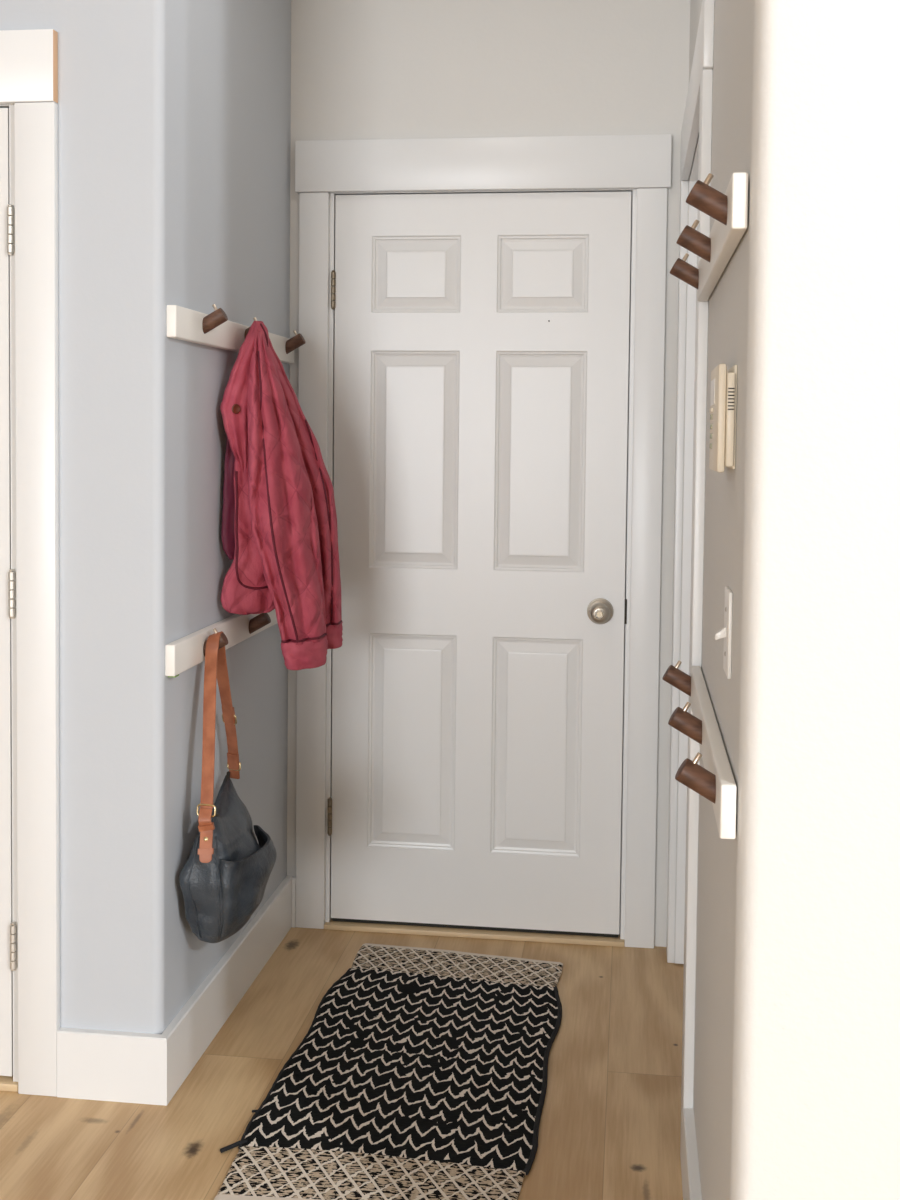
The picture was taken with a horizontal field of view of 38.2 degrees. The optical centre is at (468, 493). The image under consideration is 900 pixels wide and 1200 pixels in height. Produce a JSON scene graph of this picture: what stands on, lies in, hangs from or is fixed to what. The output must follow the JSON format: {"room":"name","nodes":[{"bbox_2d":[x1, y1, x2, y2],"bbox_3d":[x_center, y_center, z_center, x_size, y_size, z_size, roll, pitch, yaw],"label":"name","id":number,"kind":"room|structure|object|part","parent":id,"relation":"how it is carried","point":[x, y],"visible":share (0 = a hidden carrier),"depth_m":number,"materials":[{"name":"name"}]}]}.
{"room":"entryway hallway","nodes":[
{"label":"entryway hallway","id":0,"kind":"room"},
{"bbox_2d":[0,0,290,1033],"bbox_3d":[-3.224,-0.172,3.544,5.372,2.750,1.115,1,2,7],"label":"wall","id":1,"kind":"structure","parent":0,"point":[174,116],"depth_m":2.71,"materials":[{"name":"blue paint"}]},
{"bbox_2d":[0,108,15,1075],"bbox_3d":[-1.370,0.215,2.778,0.860,2.032,0.050,1,2,7],"label":"door","id":2,"kind":"structure","parent":1,"relation":"in","point":[7,575],"depth_m":2.72,"materials":[{"name":"paint"}]},
{"bbox_2d":[0,105,17,1081],"bbox_3d":[-1.368,0.217,2.830,0.883,2.074,0.128,1,2,7],"label":"trim","id":3,"kind":"structure","parent":1,"relation":"attached to","point":[11,107],"depth_m":2.71,"materials":[{"name":"white paint"}]},
{"bbox_2d":[0,1076,17,1091],"bbox_3d":[-1.373,1.246,2.853,0.862,0.016,0.112,1,2,7],"label":"trim","id":4,"kind":"structure","parent":1,"relation":"attached to","point":[6,1082],"depth_m":2.75,"materials":[{"name":"brown wood"}]},
{"bbox_2d":[0,29,57,104],"bbox_3d":[-1.391,-0.877,2.711,1.112,0.144,0.023,1,2,7],"label":"trim","id":5,"kind":"structure","parent":1,"relation":"attached to","point":[28,58],"depth_m":2.64,"materials":[{"name":"white paint"}]},
{"bbox_2d":[14,102,59,1096],"bbox_3d":[-0.894,0.234,2.697,0.086,2.063,0.019,1,2,7],"label":"trim","id":6,"kind":"structure","parent":1,"relation":"attached to","point":[36,123],"depth_m":2.69,"materials":[{"name":"white paint"}]},
{"bbox_2d":[57,876,292,1105],"bbox_3d":[-0.681,1.176,3.211,0.239,0.141,1.012,1,2,7],"label":"baseboard","id":7,"kind":"structure","parent":1,"relation":"attached to","point":[101,1065],"depth_m":2.73,"materials":[{"name":"white paint"}]},
{"bbox_2d":[165,609,276,675],"bbox_3d":[-0.536,0.323,3.162,0.073,0.074,0.949,1,2,7],"label":"rail","id":8,"kind":"object","parent":1,"relation":"attached to","point":[186,652],"visible":0.57,"depth_m":2.88,"materials":[{"name":"paint"}]},
{"bbox_2d":[179,631,276,942],"bbox_3d":[-0.523,0.641,2.874,0.178,0.669,0.317,1,3,11],"label":"handbag","id":9,"kind":"object","parent":8,"relation":"hanging from","point":[223,880],"visible":1,"depth_m":2.79,"materials":[{"name":"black leather"}]},
{"bbox_2d":[166,304,305,363],"bbox_3d":[-0.527,-0.384,3.134,0.073,0.086,0.944,1,2,7],"label":"rail","id":10,"kind":"object","parent":1,"relation":"attached to","point":[214,329],"visible":0.76,"depth_m":2.86,"materials":[{"name":"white wood"}]},
{"bbox_2d":[220,321,342,669],"bbox_3d":[-0.447,0.000,3.130,0.212,0.825,0.368,1,3,15],"label":"shirt","id":11,"kind":"object","parent":10,"relation":"hanging from","point":[279,532],"visible":1,"depth_m":3.03,"materials":[{"name":"fabric"}]},
{"bbox_3d":[-0.506,0.019,3.056,0.175,0.530,0.055,-2,3,-43],"label":"panel","id":12,"kind":"part","parent":11,"relation":"part of","materials":[{"name":"fabric"}]},
{"bbox_2d":[0,927,683,1199],"bbox_3d":[-0.011,1.585,-3.299,13.500,0.100,14.250,1,2,7],"label":"floor","id":13,"kind":"structure","parent":0,"point":[610,1125],"depth_m":2.73,"materials":[{"name":"brown wood"}]},
{"bbox_2d":[214,943,562,1199],"bbox_3d":[-0.108,1.260,2.904,0.605,0.015,1.215,1,3,10],"label":"woven rug","id":14,"kind":"object","parent":13,"relation":"on","point":[419,1073],"visible":1,"depth_m":2.76,"materials":[{"name":"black fabric"}]},
{"bbox_2d":[287,0,689,946],"bbox_3d":[0.043,-0.140,3.637,1.088,2.750,0.121,1,2,7],"label":"wall","id":15,"kind":"structure","parent":0,"point":[361,69],"depth_m":3.54,"materials":[{"name":"white paint"}]},
{"bbox_2d":[292,876,295,927],"bbox_3d":[-0.495,1.158,3.688,0.010,0.141,0.019,1,2,7],"label":"baseboard","id":16,"kind":"structure","parent":15,"relation":"attached to","point":[293,877],"depth_m":3.68,"materials":[{"name":"white paint"}]},
{"bbox_2d":[296,192,329,928],"bbox_3d":[-0.438,0.198,3.641,0.082,2.063,0.019,1,2,7],"label":"trim","id":17,"kind":"structure","parent":15,"relation":"attached to","point":[314,207],"depth_m":3.64,"materials":[{"name":"white paint"}]},
{"bbox_2d":[324,919,624,946],"bbox_3d":[0.017,1.227,3.682,0.843,0.014,0.132,1,2,7],"label":"trim","id":18,"kind":"structure","parent":15,"relation":"attached to","point":[332,925],"depth_m":3.62,"materials":[{"name":"brown wood"}]},
{"bbox_2d":[327,192,630,936],"bbox_3d":[0.018,0.201,3.580,0.830,2.043,0.101,1,2,7],"label":"door","id":19,"kind":"structure","parent":15,"relation":"in","point":[481,356],"depth_m":3.60,"materials":[{"name":"paint"}]},
{"bbox_3d":[0.355,0.323,3.526,0.072,0.072,0.064,1,2,7],"label":"knob","id":20,"kind":"part","parent":19,"relation":"part of","materials":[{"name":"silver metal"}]},
{"bbox_3d":[0.428,0.322,3.550,0.006,0.068,0.010,1,2,7],"label":"strike plate","id":21,"kind":"part","parent":19,"relation":"part of","materials":[{"name":"silver metal"}]},
{"bbox_2d":[325,189,636,939],"bbox_3d":[0.030,0.196,3.652,0.855,2.078,0.120,1,2,7],"label":"trim","id":22,"kind":"structure","parent":15,"relation":"attached to","point":[328,918],"depth_m":3.58,"materials":[{"name":"white paint"}]},
{"bbox_2d":[295,134,671,192],"bbox_3d":[0.031,-0.895,3.533,1.026,0.140,0.025,1,2,7],"label":"trim","id":23,"kind":"structure","parent":15,"relation":"attached to","point":[594,162],"depth_m":3.52,"materials":[{"name":"white paint"}]},
{"bbox_2d":[625,188,666,947],"bbox_3d":[0.479,0.213,3.526,0.080,2.063,0.019,1,2,7],"label":"trim","id":24,"kind":"structure","parent":15,"relation":"attached to","point":[651,222],"depth_m":3.52,"materials":[{"name":"white paint"}]},
{"bbox_2d":[674,0,899,1199],"bbox_3d":[3.951,-0.032,2.147,7.040,2.750,2.112,1,2,7],"label":"wall","id":25,"kind":"structure","parent":0,"point":[797,1050],"depth_m":1.54,"materials":[{"name":"white paint"}]},
{"bbox_2d":[666,181,688,962],"bbox_3d":[0.554,0.217,3.460,0.019,2.063,0.090,1,2,7],"label":"trim","id":26,"kind":"structure","parent":25,"relation":"attached to","point":[683,220],"depth_m":3.42,"materials":[{"name":"white paint"}]},
{"bbox_2d":[675,135,698,963],"bbox_3d":[0.564,0.234,2.942,0.126,2.074,0.939,1,2,7],"label":"trim","id":27,"kind":"structure","parent":25,"relation":"attached to","point":[693,178],"depth_m":3.40,"materials":[{"name":"white paint"}]},
{"bbox_2d":[682,1108,701,1199],"bbox_3d":[3.848,1.297,1.571,7.058,0.141,0.872,1,2,7],"label":"baseboard","id":28,"kind":"structure","parent":25,"relation":"attached to","point":[691,1187],"depth_m":2.30,"materials":[{"name":"white paint"}]},
{"bbox_2d":[680,69,712,1173],"bbox_3d":[0.426,0.260,2.442,0.019,2.063,0.090,1,2,7],"label":"trim","id":29,"kind":"structure","parent":25,"relation":"attached to","point":[706,83],"depth_m":2.40,"materials":[{"name":"white paint"}]},
{"bbox_2d":[680,0,714,185],"bbox_3d":[0.502,-0.862,2.898,0.019,0.140,1.124,1,2,7],"label":"trim","id":30,"kind":"structure","parent":25,"relation":"attached to","point":[703,58],"depth_m":2.65,"materials":[{"name":"white paint"}]},
{"bbox_2d":[663,661,736,838],"bbox_3d":[0.341,0.360,1.987,0.073,0.082,0.830,1,2,7],"label":"coat rack","id":31,"kind":"object","parent":25,"relation":"attached to","point":[715,782],"visible":1,"depth_m":1.76,"materials":[{"name":"paint"}]},
{"bbox_2d":[670,172,747,300],"bbox_3d":[0.350,-0.374,1.959,0.073,0.083,0.823,1,2,7],"label":"coat rack","id":32,"kind":"object","parent":25,"relation":"attached to","point":[729,210],"visible":1,"depth_m":1.73,"materials":[{"name":"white wood"}]},
{"bbox_2d":[709,363,736,471],"bbox_3d":[0.345,-0.102,1.771,0.027,0.142,0.173,1,2,7],"label":"alarm keypad","id":33,"kind":"object","parent":25,"relation":"attached to","point":[723,400],"visible":1,"depth_m":1.69,"materials":[{"name":"beige plastic"}]},
{"bbox_3d":[0.356,-0.103,1.768,0.004,0.136,0.147,1,2,7],"label":"plate","id":34,"kind":"part","parent":33,"relation":"part of","materials":[{"name":"beige plastic"}]},
{"bbox_2d":[714,586,732,678],"bbox_3d":[0.340,0.185,1.746,0.020,0.115,0.076,1,2,7],"label":"light switch","id":35,"kind":"object","parent":25,"relation":"attached to","point":[726,632],"visible":1,"depth_m":1.72,"materials":[{"name":"plastic"}]},
{"bbox_2d":[723,586,732,678],"bbox_3d":[0.347,0.185,1.745,0.005,0.115,0.076,1,2,7],"label":"switch plate","id":36,"kind":"object","parent":35,"relation":"attached to","point":[728,601],"depth_m":1.71,"materials":[{"name":"plastic"}]}
]}

